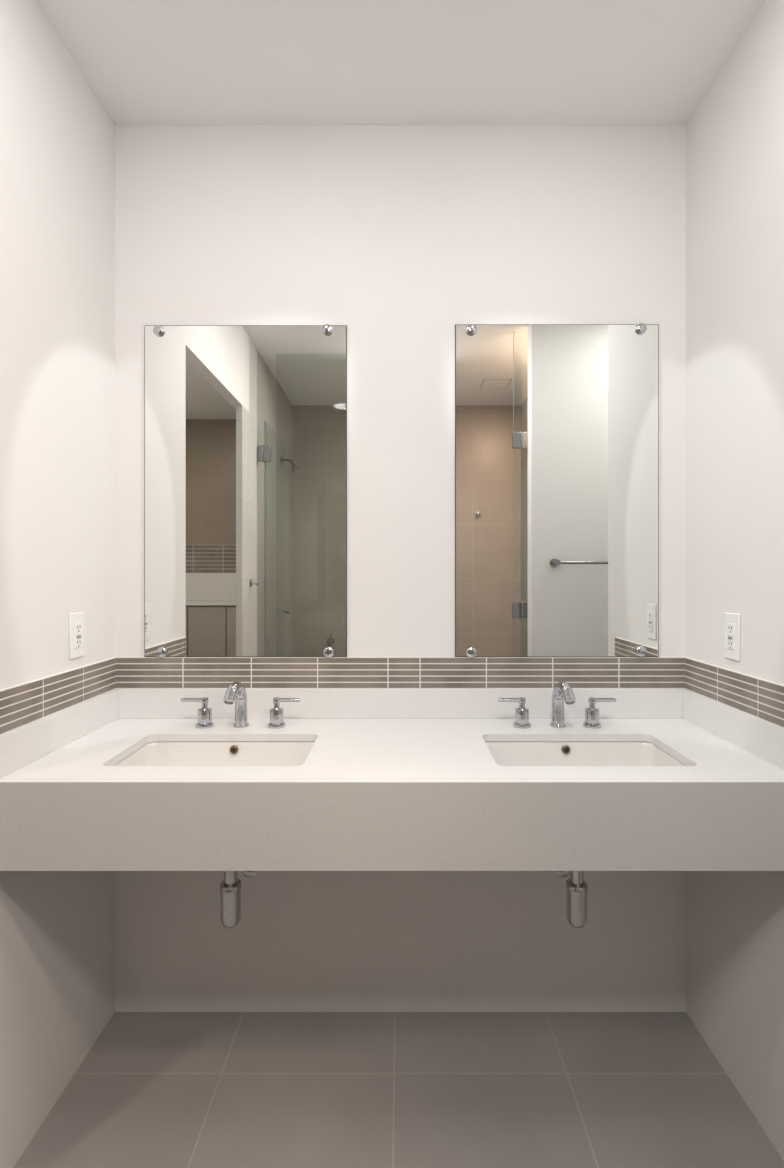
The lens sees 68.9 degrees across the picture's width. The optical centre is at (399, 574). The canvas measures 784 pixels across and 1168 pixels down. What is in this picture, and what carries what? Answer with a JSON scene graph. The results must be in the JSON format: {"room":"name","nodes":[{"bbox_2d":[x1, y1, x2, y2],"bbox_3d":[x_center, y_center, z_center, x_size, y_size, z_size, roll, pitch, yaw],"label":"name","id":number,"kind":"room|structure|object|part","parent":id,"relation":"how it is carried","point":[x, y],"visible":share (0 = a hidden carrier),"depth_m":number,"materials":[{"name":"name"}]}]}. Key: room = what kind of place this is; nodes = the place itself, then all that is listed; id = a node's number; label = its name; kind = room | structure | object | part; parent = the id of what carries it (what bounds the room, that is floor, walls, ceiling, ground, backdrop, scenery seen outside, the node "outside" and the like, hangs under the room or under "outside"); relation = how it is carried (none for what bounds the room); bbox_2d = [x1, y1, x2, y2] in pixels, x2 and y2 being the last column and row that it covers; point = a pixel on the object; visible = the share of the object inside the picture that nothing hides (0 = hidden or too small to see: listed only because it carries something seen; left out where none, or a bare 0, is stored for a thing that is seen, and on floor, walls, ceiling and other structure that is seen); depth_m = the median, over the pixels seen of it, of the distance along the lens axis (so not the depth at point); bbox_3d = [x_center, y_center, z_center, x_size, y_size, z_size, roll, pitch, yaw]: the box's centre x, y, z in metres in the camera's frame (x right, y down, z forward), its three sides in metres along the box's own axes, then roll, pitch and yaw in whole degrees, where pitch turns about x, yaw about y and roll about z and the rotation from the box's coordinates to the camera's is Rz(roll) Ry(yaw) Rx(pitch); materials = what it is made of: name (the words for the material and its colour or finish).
{"room":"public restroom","nodes":[
{"label":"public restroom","id":0,"kind":"room"},
{"bbox_2d":[0,0,114,1167],"bbox_3d":[-0.918,-0.021,1.480,0.060,2.763,0.600,0,0,0],"label":"wall","id":1,"kind":"structure","parent":0,"point":[57,138],"depth_m":1.45,"materials":[{"name":"paint"}]},
{"bbox_2d":[0,657,115,734],"bbox_3d":[-0.884,0.304,1.484,0.008,0.096,0.577,0,0,0],"label":"tile border","id":2,"kind":"structure","parent":1,"relation":"attached to","point":[28,702],"depth_m":1.45,"materials":[{"name":"tile"}]},
{"bbox_2d":[69,612,83,658],"bbox_3d":[-0.883,0.165,1.566,0.009,0.124,0.068,0,0,0],"label":"wall outlet","id":3,"kind":"object","parent":1,"relation":"attached to","point":[76,620],"visible":1,"depth_m":1.55,"materials":[{"name":"white plastic"}]},
{"bbox_2d":[74,622,81,647],"bbox_3d":[-0.882,0.165,1.566,0.004,0.068,0.033,0,0,0],"label":"receptacle","id":4,"kind":"object","parent":3,"relation":"attached to","point":[77,625],"depth_m":1.56,"materials":[{"name":"white plastic"}]},
{"bbox_2d":[13,1012,783,1167],"bbox_3d":[-0.350,1.411,0.090,4.300,0.100,3.580,0,0,0],"label":"floor","id":5,"kind":"structure","parent":0,"point":[154,1089],"depth_m":1.51,"materials":[{"name":"tile"}]},
{"bbox_2d":[115,125,685,1011],"bbox_3d":[0.021,-0.021,1.830,1.939,2.763,0.100,0,0,0],"label":"wall","id":6,"kind":"structure","parent":0,"point":[399,236],"depth_m":1.78,"materials":[{"name":"paint"}]},
{"bbox_2d":[144,324,346,657],"bbox_3d":[-0.479,-0.260,1.771,0.629,1.032,0.017,0,0,0],"label":"wall mirror","id":7,"kind":"object","parent":6,"relation":"attached to","point":[245,426],"visible":1,"depth_m":1.77,"materials":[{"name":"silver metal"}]},
{"bbox_2d":[242,871,256,877],"bbox_3d":[-0.440,0.807,1.549,0.065,0.075,0.144,0,0,0],"label":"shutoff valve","id":8,"kind":"object","parent":6,"relation":"attached to","point":[249,874],"visible":0.2,"depth_m":1.55,"materials":[{"name":"silver metal"}]},
{"bbox_2d":[0,688,783,870],"bbox_3d":[0.002,0.492,1.500,1.779,0.280,0.560,0,0,0],"label":"countertop","id":9,"kind":"structure","parent":6,"relation":"attached to","point":[390,779],"depth_m":1.22,"materials":[{"name":"stone"}]},
{"bbox_2d":[181,697,213,728],"bbox_3d":[-0.591,0.401,1.668,0.094,0.083,0.052,0,0,0],"label":"tap","id":10,"kind":"object","parent":9,"relation":"on","point":[204,714],"visible":1,"depth_m":1.66,"materials":[{"name":"silver metal"}]},
{"bbox_3d":[-0.599,0.366,1.668,0.078,0.015,0.021,0,0,0],"label":"lever","id":11,"kind":"part","parent":10,"relation":"part of","materials":[{"name":"silver metal"}]},
{"bbox_3d":[-0.570,0.403,1.668,0.040,0.061,0.040,0,0,0],"label":"handle","id":12,"kind":"part","parent":10,"relation":"part of","materials":[{"name":"silver metal"}]},
{"bbox_2d":[113,741,314,765],"bbox_3d":[-0.460,0.535,1.454,0.524,0.146,0.320,0,0,0],"label":"sink","id":13,"kind":"object","parent":9,"relation":"in","point":[156,753],"visible":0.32,"depth_m":1.59,"materials":[{"name":"ceramic"}]},
{"bbox_2d":[220,871,241,927],"bbox_3d":[-0.450,0.770,1.635,0.062,0.322,0.290,0,0,0],"label":"trap","id":14,"kind":"object","parent":13,"relation":"attached to","point":[230,887],"visible":0.45,"depth_m":1.50,"materials":[{"name":"metal"}]},
{"bbox_2d":[223,681,248,727],"bbox_3d":[-0.465,0.372,1.618,0.045,0.140,0.154,0,0,0],"label":"faucet","id":15,"kind":"object","parent":9,"relation":"on","point":[236,691],"visible":1,"depth_m":1.65,"materials":[{"name":"silver metal"}]},
{"bbox_2d":[268,697,299,728],"bbox_3d":[-0.339,0.401,1.668,0.094,0.083,0.052,0,0,0],"label":"tap","id":16,"kind":"object","parent":9,"relation":"on","point":[277,712],"visible":1,"depth_m":1.66,"materials":[{"name":"silver metal"}]},
{"bbox_3d":[-0.360,0.403,1.668,0.040,0.061,0.040,0,0,0],"label":"handle","id":17,"kind":"part","parent":16,"relation":"part of","materials":[{"name":"silver metal"}]},
{"bbox_3d":[-0.331,0.366,1.668,0.078,0.015,0.021,0,0,0],"label":"lever","id":18,"kind":"part","parent":16,"relation":"part of","materials":[{"name":"silver metal"}]},
{"bbox_2d":[498,697,530,728],"bbox_3d":[0.335,0.401,1.668,0.094,0.083,0.052,0,0,0],"label":"tap","id":19,"kind":"object","parent":9,"relation":"on","point":[521,713],"visible":1,"depth_m":1.66,"materials":[{"name":"silver metal"}]},
{"bbox_3d":[0.327,0.366,1.668,0.078,0.015,0.021,0,0,0],"label":"lever","id":20,"kind":"part","parent":19,"relation":"part of","materials":[{"name":"silver metal"}]},
{"bbox_3d":[0.356,0.403,1.668,0.040,0.061,0.040,0,0,0],"label":"handle","id":21,"kind":"part","parent":19,"relation":"part of","materials":[{"name":"silver metal"}]},
{"bbox_2d":[550,681,575,727],"bbox_3d":[0.462,0.372,1.618,0.045,0.140,0.154,0,0,0],"label":"faucet","id":22,"kind":"object","parent":9,"relation":"on","point":[562,692],"visible":1,"depth_m":1.65,"materials":[{"name":"metal"}]},
{"bbox_2d":[485,741,686,765],"bbox_3d":[0.460,0.535,1.454,0.524,0.146,0.320,0,0,0],"label":"sink","id":23,"kind":"object","parent":9,"relation":"in","point":[504,753],"visible":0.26,"depth_m":1.59,"materials":[{"name":"ceramic"}]},
{"bbox_2d":[566,871,587,927],"bbox_3d":[0.470,0.770,1.635,0.062,0.322,0.290,0,0,0],"label":"trap","id":24,"kind":"object","parent":23,"relation":"attached to","point":[576,887],"visible":0.5,"depth_m":1.50,"materials":[{"name":"metal"}]},
{"bbox_2d":[583,697,615,728],"bbox_3d":[0.582,0.401,1.668,0.094,0.083,0.052,0,0,0],"label":"tap","id":25,"kind":"object","parent":9,"relation":"on","point":[591,713],"visible":1,"depth_m":1.66,"materials":[{"name":"silver metal"}]},
{"bbox_3d":[0.561,0.403,1.668,0.040,0.061,0.040,0,0,0],"label":"handle","id":26,"kind":"part","parent":25,"relation":"part of","materials":[{"name":"silver metal"}]},
{"bbox_3d":[0.590,0.366,1.668,0.078,0.015,0.021,0,0,0],"label":"lever","id":27,"kind":"part","parent":25,"relation":"part of","materials":[{"name":"silver metal"}]},
{"bbox_2d":[116,657,684,687],"bbox_3d":[0.002,0.304,1.776,1.779,0.096,0.008,0,0,0],"label":"tile border","id":28,"kind":"structure","parent":6,"relation":"attached to","point":[131,672],"depth_m":1.77,"materials":[{"name":"tile"}]},
{"bbox_2d":[455,323,658,657],"bbox_3d":[0.487,-0.262,1.771,0.633,1.035,0.017,0,0,0],"label":"wall mirror","id":29,"kind":"object","parent":6,"relation":"attached to","point":[557,425],"visible":1,"depth_m":1.77,"materials":[{"name":"silver mirror"}]},
{"bbox_2d":[555,871,569,877],"bbox_3d":[0.490,0.839,1.614,0.065,0.075,0.139,0,0,0],"label":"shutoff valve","id":30,"kind":"object","parent":6,"relation":"attached to","point":[562,874],"visible":0.16,"depth_m":1.61,"materials":[{"name":"silver metal"}]},
{"bbox_2d":[36,0,764,124],"bbox_3d":[-0.350,-1.452,0.090,4.300,0.100,3.580,0,0,0],"label":"ceiling","id":31,"kind":"structure","parent":0,"point":[147,62],"depth_m":1.54,"materials":[{"name":"paint"}]},
{"bbox_2d":[686,0,783,1160],"bbox_3d":[0.941,-0.021,1.440,0.100,2.763,0.680,0,0,0],"label":"wall","id":32,"kind":"structure","parent":0,"point":[735,134],"depth_m":1.49,"materials":[{"name":"paint"}]},
{"bbox_2d":[725,612,739,660],"bbox_3d":[0.886,0.164,1.528,0.009,0.124,0.068,0,0,0],"label":"wall outlet","id":33,"kind":"object","parent":32,"relation":"attached to","point":[732,620],"visible":1,"depth_m":1.52,"materials":[{"name":"white plastic"}]},
{"bbox_2d":[727,623,734,649],"bbox_3d":[0.885,0.164,1.528,0.004,0.068,0.033,0,0,0],"label":"receptacle","id":34,"kind":"object","parent":33,"relation":"attached to","point":[730,626],"depth_m":1.52,"materials":[{"name":"white plastic"}]},
{"bbox_2d":[685,657,783,727],"bbox_3d":[0.887,0.304,1.484,0.008,0.096,0.577,0,0,0],"label":"tile border","id":35,"kind":"structure","parent":32,"relation":"attached to","point":[763,699],"depth_m":1.49,"materials":[{"name":"tile"}]}
]}

